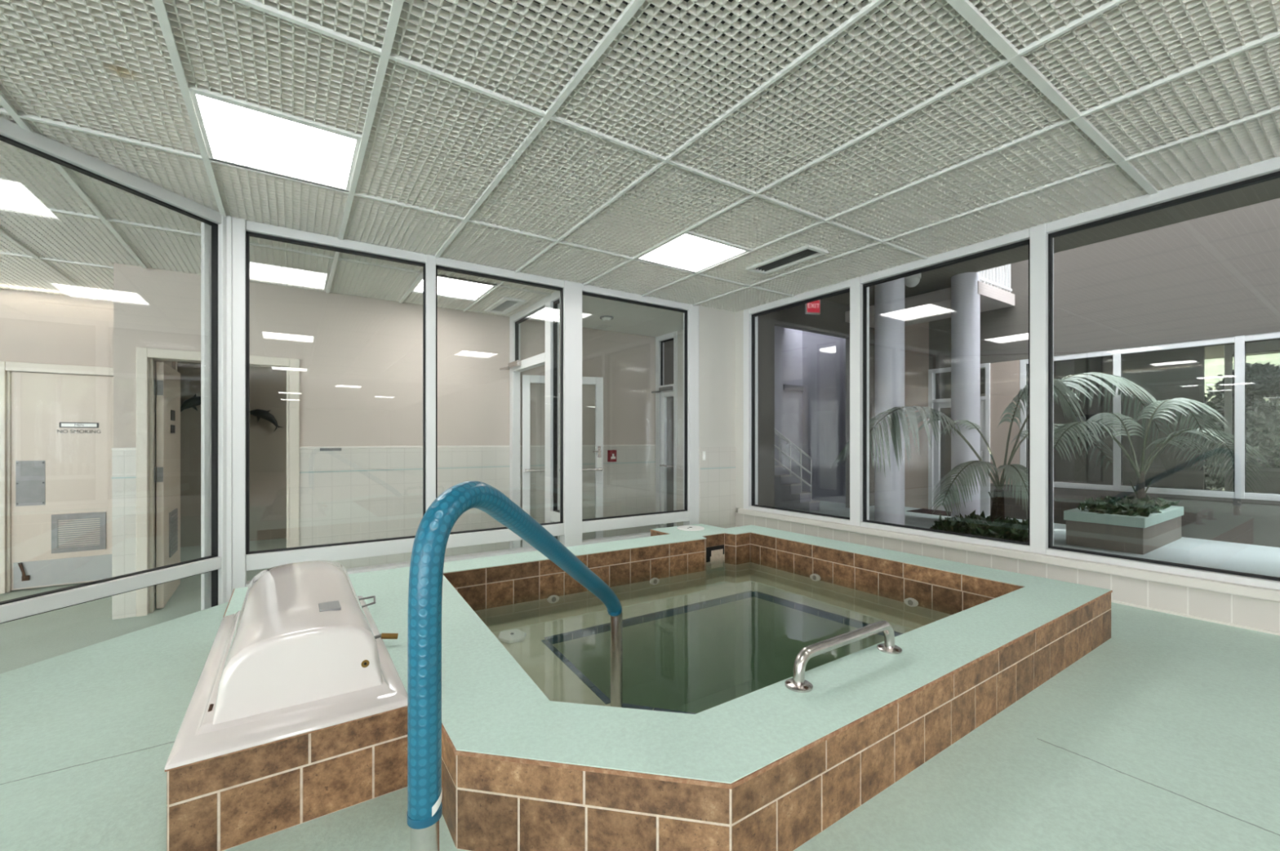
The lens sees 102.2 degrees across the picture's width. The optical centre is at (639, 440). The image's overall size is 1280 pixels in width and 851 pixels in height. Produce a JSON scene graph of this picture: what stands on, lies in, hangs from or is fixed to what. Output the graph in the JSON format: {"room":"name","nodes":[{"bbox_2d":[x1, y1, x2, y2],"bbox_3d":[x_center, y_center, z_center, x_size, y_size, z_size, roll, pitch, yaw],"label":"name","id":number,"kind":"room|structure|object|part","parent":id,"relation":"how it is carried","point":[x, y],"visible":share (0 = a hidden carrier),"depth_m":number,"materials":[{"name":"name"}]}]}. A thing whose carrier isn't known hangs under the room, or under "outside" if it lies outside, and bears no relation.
{"room":"indoor hot tub room","nodes":[
{"label":"indoor hot tub room","id":0,"kind":"room"},
{"bbox_2d":[0,288,177,377],"bbox_3d":[-9.872,-0.040,1.947,12.200,2.820,0.200,0,0,-34],"label":"wall","id":1,"kind":"structure","parent":0,"point":[38,327],"depth_m":4.81,"materials":[{"name":"beige paint"}]},
{"bbox_2d":[0,361,113,594],"bbox_3d":[-5.313,0.335,4.897,1.060,2.070,0.100,0,0,-34],"label":"trim","id":2,"kind":"structure","parent":1,"relation":"attached to","point":[6,368],"depth_m":4.63,"materials":[{"name":"beige paint"}]},
{"bbox_2d":[11,372,113,591],"bbox_3d":[-5.286,0.371,4.925,0.935,1.973,0.074,0,0,-34],"label":"door","id":3,"kind":"structure","parent":1,"relation":"in","point":[62,425],"depth_m":4.83,"materials":[{"name":"beige paint"}]},
{"bbox_3d":[-5.569,0.395,4.723,0.180,0.410,0.004,0,0,-34],"label":"push plate","id":4,"kind":"part","parent":3,"relation":"part of","materials":[{"name":"silver metal"}]},
{"bbox_3d":[-5.276,1.228,4.920,0.915,0.235,0.004,0,0,-34],"label":"kick plate","id":5,"kind":"part","parent":3,"relation":"part of","materials":[{"name":"grey metal"}]},
{"bbox_3d":[-5.311,-0.140,4.896,0.260,0.050,0.005,0,0,-34],"label":"sign plate","id":6,"kind":"part","parent":3,"relation":"part of","materials":[{"name":"black"}]},
{"bbox_2d":[177,361,286,547],"bbox_3d":[-4.447,0.010,5.752,4.450,2.720,3.230,0,0,-34],"label":"wall","id":7,"kind":"structure","parent":0,"point":[268,385],"depth_m":7.04,"materials":[{"name":"beige paint"}]},
{"bbox_2d":[180,394,200,412],"bbox_3d":[-5.645,-0.467,6.645,0.446,0.251,0.122,0,0,-34],"label":"ornament","id":8,"kind":"object","parent":7,"relation":"attached to","point":[195,401],"visible":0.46,"depth_m":6.56,"materials":[{"name":"brown metal"}]},
{"bbox_2d":[249,408,283,431],"bbox_3d":[-5.097,-0.262,7.014,0.442,0.311,0.122,0,0,-34],"label":"ornament","id":9,"kind":"object","parent":7,"relation":"attached to","point":[264,415],"visible":0.88,"depth_m":6.98,"materials":[{"name":"brown metal"}]},
{"bbox_2d":[113,262,655,593],"bbox_3d":[-2.328,-0.040,5.998,5.100,2.820,1.510,0,0,-34],"label":"wall","id":10,"kind":"structure","parent":0,"point":[361,358],"depth_m":4.97,"materials":[{"name":"beige paint"}]},
{"bbox_2d":[154,361,180,608],"bbox_3d":[-4.113,0.365,4.519,0.074,1.990,0.890,0,0,-34],"label":"door","id":11,"kind":"structure","parent":10,"relation":"in","point":[167,382],"depth_m":4.33,"materials":[{"name":"beige paint"}]},
{"bbox_2d":[136,346,299,617],"bbox_3d":[-3.504,0.325,4.356,1.055,2.090,0.160,0,0,-34],"label":"trim","id":12,"kind":"structure","parent":10,"relation":"attached to","point":[146,357],"depth_m":4.09,"materials":[{"name":"beige paint"}]},
{"bbox_2d":[111,446,655,620],"bbox_3d":[-1.905,0.725,5.365,5.105,1.290,0.012,0,0,-34],"label":"wall tile","id":13,"kind":"structure","parent":10,"relation":"attached to","point":[335,507],"depth_m":5.02,"materials":[{"name":"white tile"}]},
{"bbox_2d":[320,448,341,451],"bbox_3d":[-2.832,0.087,4.731,0.170,0.025,0.008,0,0,-34],"label":"wall plaque","id":14,"kind":"object","parent":13,"relation":"attached to","point":[321,449],"visible":1,"depth_m":4.72,"materials":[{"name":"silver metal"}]},
{"bbox_2d":[607,449,616,462],"bbox_3d":[-0.342,0.198,6.379,0.110,0.145,0.053,0,0,-34],"label":"fire alarm","id":15,"kind":"object","parent":13,"relation":"attached to","point":[611,455],"visible":1,"depth_m":6.36,"materials":[{"name":"red plastic"}]},
{"bbox_2d":[111,444,655,450],"bbox_3d":[-1.905,0.070,5.363,5.108,0.020,0.016,0,0,-34],"label":"trim","id":16,"kind":"structure","parent":10,"relation":"attached to","point":[419,446],"depth_m":5.15,"materials":[{"name":"white tile"}]},
{"bbox_2d":[111,462,655,479],"bbox_3d":[-1.905,0.290,5.363,5.108,0.009,0.014,0,0,-34],"label":"trim","id":17,"kind":"structure","parent":10,"relation":"attached to","point":[637,462],"depth_m":5.12,"materials":[{"name":"grey tile"}]},
{"bbox_2d":[509,290,559,549],"bbox_3d":[-0.997,0.010,5.113,0.090,2.720,1.435,0,0,-34],"label":"door frame","id":18,"kind":"structure","parent":10,"relation":"in","point":[550,304],"depth_m":4.87,"materials":[{"name":"white metal"}]},
{"bbox_2d":[499,360,520,370],"bbox_3d":[-1.376,-0.792,5.484,0.125,0.076,0.315,0,0,-34],"label":"door closer","id":19,"kind":"object","parent":18,"relation":"attached to","point":[517,363],"depth_m":5.47,"materials":[{"name":"metal"}]},
{"bbox_3d":[-1.425,-0.768,5.535,0.101,0.028,0.177,0,0,-34],"label":"closer arm","id":20,"kind":"part","parent":19,"relation":"part of","materials":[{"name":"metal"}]},
{"bbox_2d":[522,374,603,547],"bbox_3d":[-0.853,0.323,5.778,0.900,2.075,0.108,0,0,-14],"label":"door","id":21,"kind":"structure","parent":10,"relation":"in","point":[527,380],"depth_m":5.73,"materials":[{"name":"white metal"}]},
{"bbox_3d":[-0.486,0.135,5.858,0.094,0.130,0.039,0,0,-18],"label":"handle","id":22,"kind":"part","parent":21,"relation":"part of","materials":[{"name":"metal"}]},
{"bbox_2d":[0,0,1279,337],"bbox_3d":[-0.491,-1.524,-7.505,17.200,0.372,26.100,0,0,-34],"label":"ceiling","id":23,"kind":"structure","parent":0,"point":[571,140],"depth_m":2.24,"materials":[{"name":"plastic"}]},
{"bbox_2d":[189,90,360,191],"bbox_3d":[-1.652,-1.372,2.390,0.584,0.056,0.584,0,0,-34],"label":"ceiling light","id":24,"kind":"object","parent":23,"relation":"attached to","point":[234,134],"visible":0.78,"depth_m":2.37,"materials":[{"name":"white plastic"}]},
{"bbox_2d":[412,276,494,301],"bbox_3d":[-1.663,-1.372,4.589,0.584,0.056,0.584,0,0,-34],"label":"ceiling light","id":25,"kind":"object","parent":23,"relation":"attached to","point":[448,287],"visible":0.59,"depth_m":4.62,"materials":[{"name":"white plastic"}]},
{"bbox_2d":[484,296,526,314],"bbox_3d":[-1.359,-1.362,5.186,0.220,0.056,0.600,0,0,-34],"label":"ceiling vent","id":26,"kind":"object","parent":23,"relation":"in","point":[504,305],"visible":0.97,"depth_m":5.16,"materials":[{"name":"white metal"}]},
{"bbox_2d":[600,315,613,321],"bbox_3d":[-0.365,-1.325,5.662,0.150,0.040,0.150,0,0,-34],"label":"smoke detector","id":27,"kind":"object","parent":23,"relation":"attached to","point":[606,318],"visible":1,"depth_m":5.62,"materials":[{"name":"grey plastic"}]},
{"bbox_2d":[636,232,748,272],"bbox_3d":[0.372,-1.372,3.753,0.584,0.056,0.584,0,0,-34],"label":"ceiling light","id":28,"kind":"object","parent":23,"relation":"attached to","point":[687,252],"visible":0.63,"depth_m":3.75,"materials":[{"name":"white plastic"}]},
{"bbox_2d":[746,243,828,275],"bbox_3d":[1.091,-1.362,3.876,0.220,0.056,0.590,0,0,-34],"label":"ceiling vent","id":29,"kind":"object","parent":23,"relation":"in","point":[805,253],"visible":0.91,"depth_m":3.85,"materials":[{"name":"white metal"}]},
{"bbox_2d":[0,560,1279,850],"bbox_3d":[0.073,1.147,1.849,5.587,0.445,4.985,0,0,-34],"label":"floor","id":30,"kind":"structure","parent":0,"point":[1164,735],"depth_m":1.49,"materials":[{"name":"green paint"}]},
{"bbox_2d":[164,524,1112,850],"bbox_3d":[0.081,1.175,2.519,3.401,0.950,2.552,0,0,-34],"label":"hot tub","id":31,"kind":"object","parent":30,"relation":"in","point":[708,748],"visible":0.86,"depth_m":1.52,"materials":[{"name":"brown tile"}]},
{"bbox_2d":[164,560,407,770],"bbox_3d":[-1.097,0.592,1.698,0.526,0.216,1.109,0,0,-34],"label":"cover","id":32,"kind":"object","parent":31,"relation":"on","point":[303,653],"visible":0.95,"depth_m":1.33,"materials":[{"name":"white plastic"}]},
{"bbox_2d":[213,560,382,724],"bbox_3d":[-1.111,0.581,1.695,0.364,0.190,0.947,0,0,-34],"label":"hood","id":33,"kind":"object","parent":32,"relation":"attached to","point":[302,637],"depth_m":1.35,"materials":[{"name":"white plastic"}]},
{"bbox_3d":[-0.907,0.488,1.511,0.053,0.008,0.080,0,0,-34],"label":"name plate","id":34,"kind":"part","parent":32,"relation":"part of","materials":[{"name":"grey metal"}]},
{"bbox_2d":[406,480,622,850],"bbox_3d":[-0.242,0.556,1.421,0.100,0.949,1.202,0,0,13],"label":"pool handrail","id":35,"kind":"object","parent":31,"relation":"on","point":[424,789],"visible":1,"depth_m":0.87,"materials":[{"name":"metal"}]},
{"bbox_2d":[676,525,704,531],"bbox_3d":[0.399,0.695,4.079,0.216,0.012,0.216,0,0,-34],"label":"lid","id":36,"kind":"object","parent":31,"relation":"on","point":[688,528],"visible":1,"depth_m":4.04,"materials":[{"name":"white plastic"}]},
{"bbox_2d":[785,621,902,693],"bbox_3d":[0.642,0.648,1.597,0.536,0.103,0.076,0,0,-34],"label":"grab bar","id":37,"kind":"object","parent":31,"relation":"on","point":[797,683],"visible":1,"depth_m":1.54,"materials":[{"name":"metal"}]},
{"bbox_2d":[0,494,1279,674],"bbox_3d":[0.602,1.430,1.612,29.200,0.120,16.000,0,0,-34],"label":"floor","id":38,"kind":"structure","parent":0,"point":[28,641],"depth_m":4.46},
{"bbox_2d":[0,116,245,623],"bbox_3d":[-2.689,0.010,2.158,0.177,2.720,2.114,0,0,11],"label":"window","id":39,"kind":"structure","parent":38,"relation":"on","point":[11,133],"depth_m":3.07,"materials":[{"name":"white metal"}]},
{"bbox_2d":[774,428,819,511],"bbox_3d":[3.291,0.538,10.853,5.406,1.664,1.486,0,0,-34],"label":"staircase","id":40,"kind":"structure","parent":38,"relation":"on","point":[788,495],"depth_m":9.88,"materials":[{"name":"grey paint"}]},
{"bbox_3d":[4.050,0.312,12.198,2.644,1.028,0.104,0,0,-34],"label":"wall rail","id":41,"kind":"part","parent":40,"relation":"part of","materials":[{"name":"white metal"}]},
{"bbox_2d":[874,277,904,525],"bbox_3d":[3.589,-0.650,7.434,0.390,4.040,0.390,0,0,-34],"label":"round column","id":42,"kind":"structure","parent":38,"relation":"on","point":[889,296],"depth_m":7.27,"materials":[{"name":"white paint"}]},
{"bbox_2d":[906,508,951,516],"bbox_3d":[5.570,1.364,9.720,0.600,0.012,0.800,0,0,-34],"label":"door mat","id":43,"kind":"object","parent":38,"relation":"on","point":[922,510],"visible":0.79,"depth_m":9.73,"materials":[{"name":"grey"}]},
{"bbox_2d":[951,271,980,520],"bbox_3d":[5.301,-0.650,8.418,0.400,4.040,0.400,0,0,-34],"label":"round column","id":44,"kind":"structure","parent":38,"relation":"on","point":[965,299],"depth_m":8.26,"materials":[{"name":"white paint"}]},
{"bbox_2d":[1063,506,1183,555],"bbox_3d":[6.573,1.150,6.996,1.920,0.440,0.780,0,0,-34],"label":"planter box","id":45,"kind":"object","parent":38,"relation":"on","point":[1137,535],"visible":0.74,"depth_m":6.49,"materials":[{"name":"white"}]},
{"bbox_2d":[1077,493,1180,517],"bbox_3d":[6.577,0.874,6.987,1.936,0.311,0.824,0,0,-34],"label":"groundcover","id":46,"kind":"object","parent":45,"relation":"in","point":[1126,506],"visible":0.94,"depth_m":6.67,"materials":[{"name":"green plant"}]},
{"bbox_2d":[1053,397,1272,500],"bbox_3d":[7.198,0.212,7.369,3.992,1.561,1.517,0,0,-9],"label":"palm","id":47,"kind":"object","parent":45,"relation":"in","point":[1098,420],"visible":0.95,"depth_m":7.15,"materials":[{"name":"green plant"}]},
{"bbox_3d":[6.127,0.154,6.923,1.579,0.805,0.067,0,0,-14],"label":"frond stem","id":48,"kind":"part","parent":47,"relation":"part of","materials":[{"name":"green plant"}]},
{"bbox_3d":[7.122,-0.210,7.750,0.685,0.408,0.708,0,0,-34],"label":"frond blade","id":49,"kind":"part","parent":47,"relation":"part of","materials":[{"name":"green plant"}]},
{"bbox_3d":[7.002,0.074,7.534,0.163,0.965,0.929,0,0,9],"label":"frond stem","id":50,"kind":"part","parent":47,"relation":"part of","materials":[{"name":"green plant"}]},
{"bbox_3d":[7.313,-0.004,7.106,0.880,1.107,0.032,0,0,-1],"label":"frond stem","id":51,"kind":"part","parent":47,"relation":"part of","materials":[{"name":"green plant"}]},
{"bbox_3d":[7.932,0.253,7.679,2.404,0.616,0.092,0,0,-28],"label":"frond stem","id":52,"kind":"part","parent":47,"relation":"part of","materials":[{"name":"green plant"}]},
{"bbox_3d":[7.734,0.203,7.253,1.597,0.741,0.724,0,0,-34],"label":"frond stem","id":53,"kind":"part","parent":47,"relation":"part of","materials":[{"name":"green plant"}]},
{"bbox_3d":[5.028,1.350,7.450,1.700,0.040,1.432,0,0,-34],"label":"planting bed","id":54,"kind":"object","parent":38,"relation":"on","visible":0},
{"bbox_2d":[931,510,1054,542],"bbox_3d":[4.984,1.267,7.447,1.692,0.423,1.459,0,0,-34],"label":"groundcover","id":55,"kind":"object","parent":54,"relation":"on","point":[973,524],"visible":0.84,"depth_m":7.20,"materials":[{"name":"green plant"}]},
{"bbox_2d":[831,372,1178,525],"bbox_3d":[5.233,0.191,7.557,5.019,2.369,1.972,0,0,-8],"label":"palm","id":56,"kind":"object","parent":54,"relation":"on","point":[1061,388],"visible":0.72,"depth_m":7.23,"materials":[{"name":"green plant"}]},
{"bbox_3d":[4.090,0.148,7.227,2.341,1.228,0.075,0,0,-15],"label":"frond stem","id":57,"kind":"part","parent":56,"relation":"part of","materials":[{"name":"green plant"}]},
{"bbox_3d":[5.089,-0.181,8.225,0.516,0.281,0.568,0,0,-34],"label":"frond blade","id":58,"kind":"part","parent":56,"relation":"part of","materials":[{"name":"green plant"}]},
{"bbox_3d":[4.692,0.597,7.295,1.151,0.614,0.046,0,0,-21],"label":"frond stem","id":59,"kind":"part","parent":56,"relation":"part of","materials":[{"name":"green plant"}]},
{"bbox_3d":[5.148,0.206,7.964,0.165,1.042,0.961,0,0,-16],"label":"frond stem","id":60,"kind":"part","parent":56,"relation":"part of","materials":[{"name":"green plant"}]},
{"bbox_3d":[5.057,1.051,7.447,0.368,0.601,0.117,0,0,-18],"label":"old stem","id":61,"kind":"part","parent":56,"relation":"part of","materials":[{"name":"brown plant"}]},
{"bbox_3d":[5.277,0.750,7.207,0.671,0.815,0.516,0,0,-34],"label":"frond blade","id":62,"kind":"part","parent":56,"relation":"part of","materials":[{"name":"green plant"}]},
{"bbox_3d":[5.294,0.671,7.303,0.054,0.637,0.452,0,0,-19],"label":"frond stem","id":63,"kind":"part","parent":56,"relation":"part of","materials":[{"name":"green plant"}]},
{"bbox_3d":[5.545,-0.055,7.228,0.857,1.556,0.101,0,0,38],"label":"frond stem","id":64,"kind":"part","parent":56,"relation":"part of","materials":[{"name":"green plant"}]},
{"bbox_3d":[6.381,0.237,7.961,2.496,0.981,0.156,0,0,-19],"label":"frond stem","id":65,"kind":"part","parent":56,"relation":"part of","materials":[{"name":"green plant"}]},
{"bbox_3d":[6.434,-0.132,7.553,2.075,1.714,1.287,0,0,-34],"label":"frond stem","id":66,"kind":"part","parent":56,"relation":"part of","materials":[{"name":"green plant"}]},
{"bbox_2d":[677,305,743,524],"bbox_3d":[0.280,-0.020,6.249,0.654,2.780,2.347,0,0,-34],"label":"wall pier","id":67,"kind":"object","parent":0,"point":[721,332],"visible":0.27,"depth_m":5.37,"materials":[{"name":"grey paint"}]},
{"bbox_2d":[245,220,698,586],"bbox_3d":[-0.982,-0.212,4.193,3.735,2.275,0.100,0,0,-34],"label":"window","id":68,"kind":"structure","parent":67,"relation":"attached to","point":[571,526],"depth_m":4.03,"materials":[{"name":"white metal"}]},
{"bbox_2d":[655,331,677,528],"bbox_3d":[0.350,0.010,6.602,0.102,2.720,0.440,0,0,-34],"label":"door","id":69,"kind":"structure","parent":67,"relation":"attached to","point":[661,465],"depth_m":6.67,"materials":[{"name":"white metal"}]},
{"bbox_2d":[651,386,673,393],"bbox_3d":[0.291,-0.637,6.579,0.084,0.066,0.352,0,0,-43],"label":"door closer","id":70,"kind":"object","parent":69,"relation":"attached to","point":[669,388],"depth_m":6.53,"materials":[{"name":"silver metal"}]},
{"bbox_2d":[676,446,683,526],"bbox_3d":[0.728,0.723,6.012,0.015,1.295,0.960,0,0,-34],"label":"tile","id":71,"kind":"structure","parent":67,"relation":"attached to","point":[679,449],"depth_m":6.36,"materials":[{"name":"white tile"}]},
{"bbox_2d":[699,447,735,528],"bbox_3d":[0.804,0.500,5.329,0.488,0.850,0.012,0,0,-34],"label":"tile","id":72,"kind":"structure","parent":67,"relation":"attached to","point":[717,486],"depth_m":5.32,"materials":[{"name":"white tile"}]},
{"bbox_2d":[702,451,705,460],"bbox_3d":[0.650,0.160,5.205,0.035,0.090,0.020,0,0,-34],"label":"wall switch","id":73,"kind":"object","parent":72,"relation":"attached to","point":[704,452],"visible":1,"depth_m":5.20,"materials":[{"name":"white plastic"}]},
{"bbox_2d":[700,466,735,469],"bbox_3d":[0.805,0.290,5.327,0.488,0.009,0.014,0,0,-34],"label":"trim","id":74,"kind":"structure","parent":72,"relation":"attached to","point":[731,467],"depth_m":5.31,"materials":[{"name":"grey tile"}]},
{"bbox_2d":[663,299,874,527],"bbox_3d":[2.495,-0.650,9.246,6.370,4.040,0.150,0,0,-34],"label":"wall","id":75,"kind":"structure","parent":0,"point":[831,320],"depth_m":9.03,"materials":[{"name":"beige paint"}]},
{"bbox_2d":[774,325,845,503],"bbox_3d":[2.986,-1.315,10.692,6.900,5.370,1.700,0,0,-34],"label":"wall","id":76,"kind":"structure","parent":0,"point":[813,419],"depth_m":11.70,"materials":[{"name":"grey paint"}]},
{"bbox_2d":[782,384,803,391],"bbox_3d":[3.751,-0.315,12.028,1.193,3.370,0.040,0,0,-34],"label":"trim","id":77,"kind":"structure","parent":76,"relation":"attached to","point":[785,387],"depth_m":11.85,"materials":[{"name":"grey"}]},
{"bbox_2d":[795,158,1271,295],"bbox_3d":[3.548,-0.650,1.907,0.040,4.040,13.200,0,0,-34],"label":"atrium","id":78,"kind":"object","parent":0,"point":[1270,158],"depth_m":3.22,"materials":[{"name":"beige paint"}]},
{"bbox_2d":[822,177,1279,306],"bbox_3d":[5.681,-2.820,4.460,6.432,0.300,15.050,0,0,-34],"label":"ceiling","id":79,"kind":"structure","parent":0,"point":[937,279],"depth_m":6.59,"materials":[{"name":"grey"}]},
{"bbox_2d":[804,299,820,315],"bbox_3d":[2.843,-2.369,8.496,0.260,0.603,0.048,0,0,-8],"label":"exit sign","id":80,"kind":"object","parent":79,"relation":"hanging from","point":[813,308],"visible":0.8,"depth_m":8.47,"materials":[{"name":"red plastic"}]},
{"bbox_3d":[2.845,-2.192,8.478,0.220,0.200,0.007,0,0,-8],"label":"sign panel","id":81,"kind":"part","parent":80,"relation":"part of","materials":[{"name":"red plastic"}]},
{"bbox_2d":[904,273,920,287],"bbox_3d":[4.316,-2.547,8.200,0.260,0.245,0.260,0,0,-34],"label":"dome camera","id":82,"kind":"object","parent":79,"relation":"attached to","point":[913,281],"visible":0.61,"depth_m":8.12,"materials":[{"name":"white plastic"}]},
{"bbox_2d":[935,346,1204,494],"bbox_3d":[10.711,-0.315,7.878,5.430,3.370,15.300,0,0,-34],"label":"wall","id":83,"kind":"structure","parent":0,"point":[1179,373],"depth_m":10.03,"materials":[{"name":"grey paint"}]},
{"bbox_2d":[1075,414,1098,438],"bbox_3d":[9.200,-0.275,10.646,0.044,0.486,0.375,0,0,-34],"label":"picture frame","id":84,"kind":"object","parent":83,"relation":"attached to","point":[1087,416],"visible":0.21,"depth_m":10.64,"materials":[{"name":"black"}]},
{"bbox_2d":[928,198,1279,547],"bbox_3d":[9.188,-2.565,5.146,0.150,7.870,12.270,0,0,-34],"label":"wall","id":85,"kind":"structure","parent":0,"point":[1215,276],"depth_m":7.41,"materials":[{"name":"beige paint"}]},
{"bbox_2d":[904,321,1019,509],"bbox_3d":[5.369,-2.565,10.815,0.150,7.870,4.460,0,0,-34],"label":"wall","id":86,"kind":"structure","parent":85,"relation":"in","point":[1004,375],"depth_m":10.26,"materials":[{"name":"beige paint"}]},
{"bbox_2d":[844,264,1014,328],"bbox_3d":[5.282,-2.815,9.593,1.360,0.970,2.390,0,0,-34],"label":"balcony","id":87,"kind":"object","parent":86,"relation":"attached to","point":[993,289],"visible":0.47,"depth_m":8.89,"materials":[{"name":"grey paint"}]},
{"bbox_3d":[5.904,-2.940,8.625,1.310,0.720,0.050,0,0,-34],"label":"railing rail","id":88,"kind":"part","parent":87,"relation":"part of","materials":[{"name":"white metal"}]},
{"bbox_2d":[928,363,990,515],"bbox_3d":[6.024,-0.007,9.761,0.142,2.755,1.080,0,0,-34],"label":"door","id":89,"kind":"structure","parent":86,"relation":"attached to","point":[934,452],"depth_m":9.97,"materials":[{"name":"white metal"}]},
{"bbox_2d":[1019,331,1279,501],"bbox_3d":[9.568,-0.302,4.537,0.100,2.165,10.635,0,0,-34],"label":"window","id":90,"kind":"structure","parent":85,"relation":"in","point":[1239,342],"depth_m":7.28,"materials":[{"name":"white metal"}]},
{"bbox_2d":[1204,339,1276,347],"bbox_3d":[10.683,-2.000,7.920,5.430,0.100,15.200,0,0,-34],"label":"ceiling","id":91,"kind":"structure","parent":0,"point":[1273,340],"depth_m":10.68,"materials":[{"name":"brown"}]},
{"bbox_2d":[1204,353,1279,487],"bbox_3d":[18.888,-1.615,11.518,0.200,5.970,26.000,0,0,-34],"label":"sky","id":92,"kind":"structure","parent":0,"point":[1213,368],"depth_m":14.35,"materials":[{"name":"white"}]},
{"bbox_2d":[1204,346,1279,359],"bbox_3d":[15.363,-2.175,9.143,3.900,0.150,26.000,0,0,-34],"label":"ceiling","id":93,"kind":"structure","parent":0,"point":[1211,353],"depth_m":12.47,"materials":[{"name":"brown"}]},
{"bbox_2d":[1224,470,1279,493],"bbox_3d":[14.597,0.995,6.879,0.100,0.750,9.100,0,0,-34],"label":"wall","id":94,"kind":"structure","parent":0,"point":[1273,487],"depth_m":10.21,"materials":[{"name":"grey"}]},
{"bbox_2d":[1224,339,1279,471],"bbox_3d":[14.039,-0.665,7.708,0.100,2.570,7.100,0,0,-34],"label":"window","id":95,"kind":"structure","parent":94,"relation":"in","point":[1270,345],"depth_m":10.55,"materials":[{"name":"white metal"}]},
{"bbox_3d":[7.463,-0.040,-4.030,0.100,2.820,22.976,0,0,-34],"label":"wall","id":96,"kind":"structure","parent":0,"visible":0},
{"bbox_2d":[734,526,1279,635],"bbox_3d":[2.466,0.919,3.278,0.012,0.012,5.242,0,0,-34],"label":"baseboard","id":97,"kind":"structure","parent":96,"relation":"attached to","point":[1112,601],"depth_m":2.66,"materials":[{"name":"white tile"}]},
{"bbox_2d":[735,512,1279,632],"bbox_3d":[2.510,0.845,3.308,0.096,0.160,5.243,0,0,-34],"label":"wall tile","id":98,"kind":"structure","parent":96,"relation":"attached to","point":[1251,612],"depth_m":2.95,"materials":[{"name":"white tile"}]},
{"bbox_2d":[737,508,1279,602],"bbox_3d":[2.524,0.740,3.280,0.145,0.050,5.180,0,0,-34],"label":"window sill","id":99,"kind":"structure","parent":96,"relation":"attached to","point":[1263,593],"depth_m":3.13,"materials":[{"name":"white paint"}]},
{"bbox_2d":[743,155,1279,590],"bbox_3d":[2.562,-0.318,3.277,0.135,2.065,5.133,0,0,-34],"label":"window","id":100,"kind":"structure","parent":96,"relation":"in","point":[1039,239],"depth_m":3.28,"materials":[{"name":"white metal"}]},
{"bbox_3d":[21.293,1.480,13.138,18.000,0.180,30.000,0,0,-34],"label":"garden","id":101,"kind":"object","parent":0,"visible":0},
{"bbox_2d":[1204,361,1279,490],"bbox_3d":[14.365,-0.185,11.954,3.373,3.240,3.396,0,0,-34],"label":"tree","id":102,"kind":"object","parent":101,"relation":"on","point":[1262,381],"visible":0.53,"depth_m":11.72,"materials":[{"name":"green plant"}]},
{"bbox_2d":[1266,442,1279,467],"bbox_3d":[14.458,0.489,10.778,2.087,1.856,2.121,0,0,-34],"label":"shrub","id":103,"kind":"object","parent":101,"relation":"on","point":[1277,464],"visible":0.09,"depth_m":11.43,"materials":[{"name":"green plant"}]}
]}

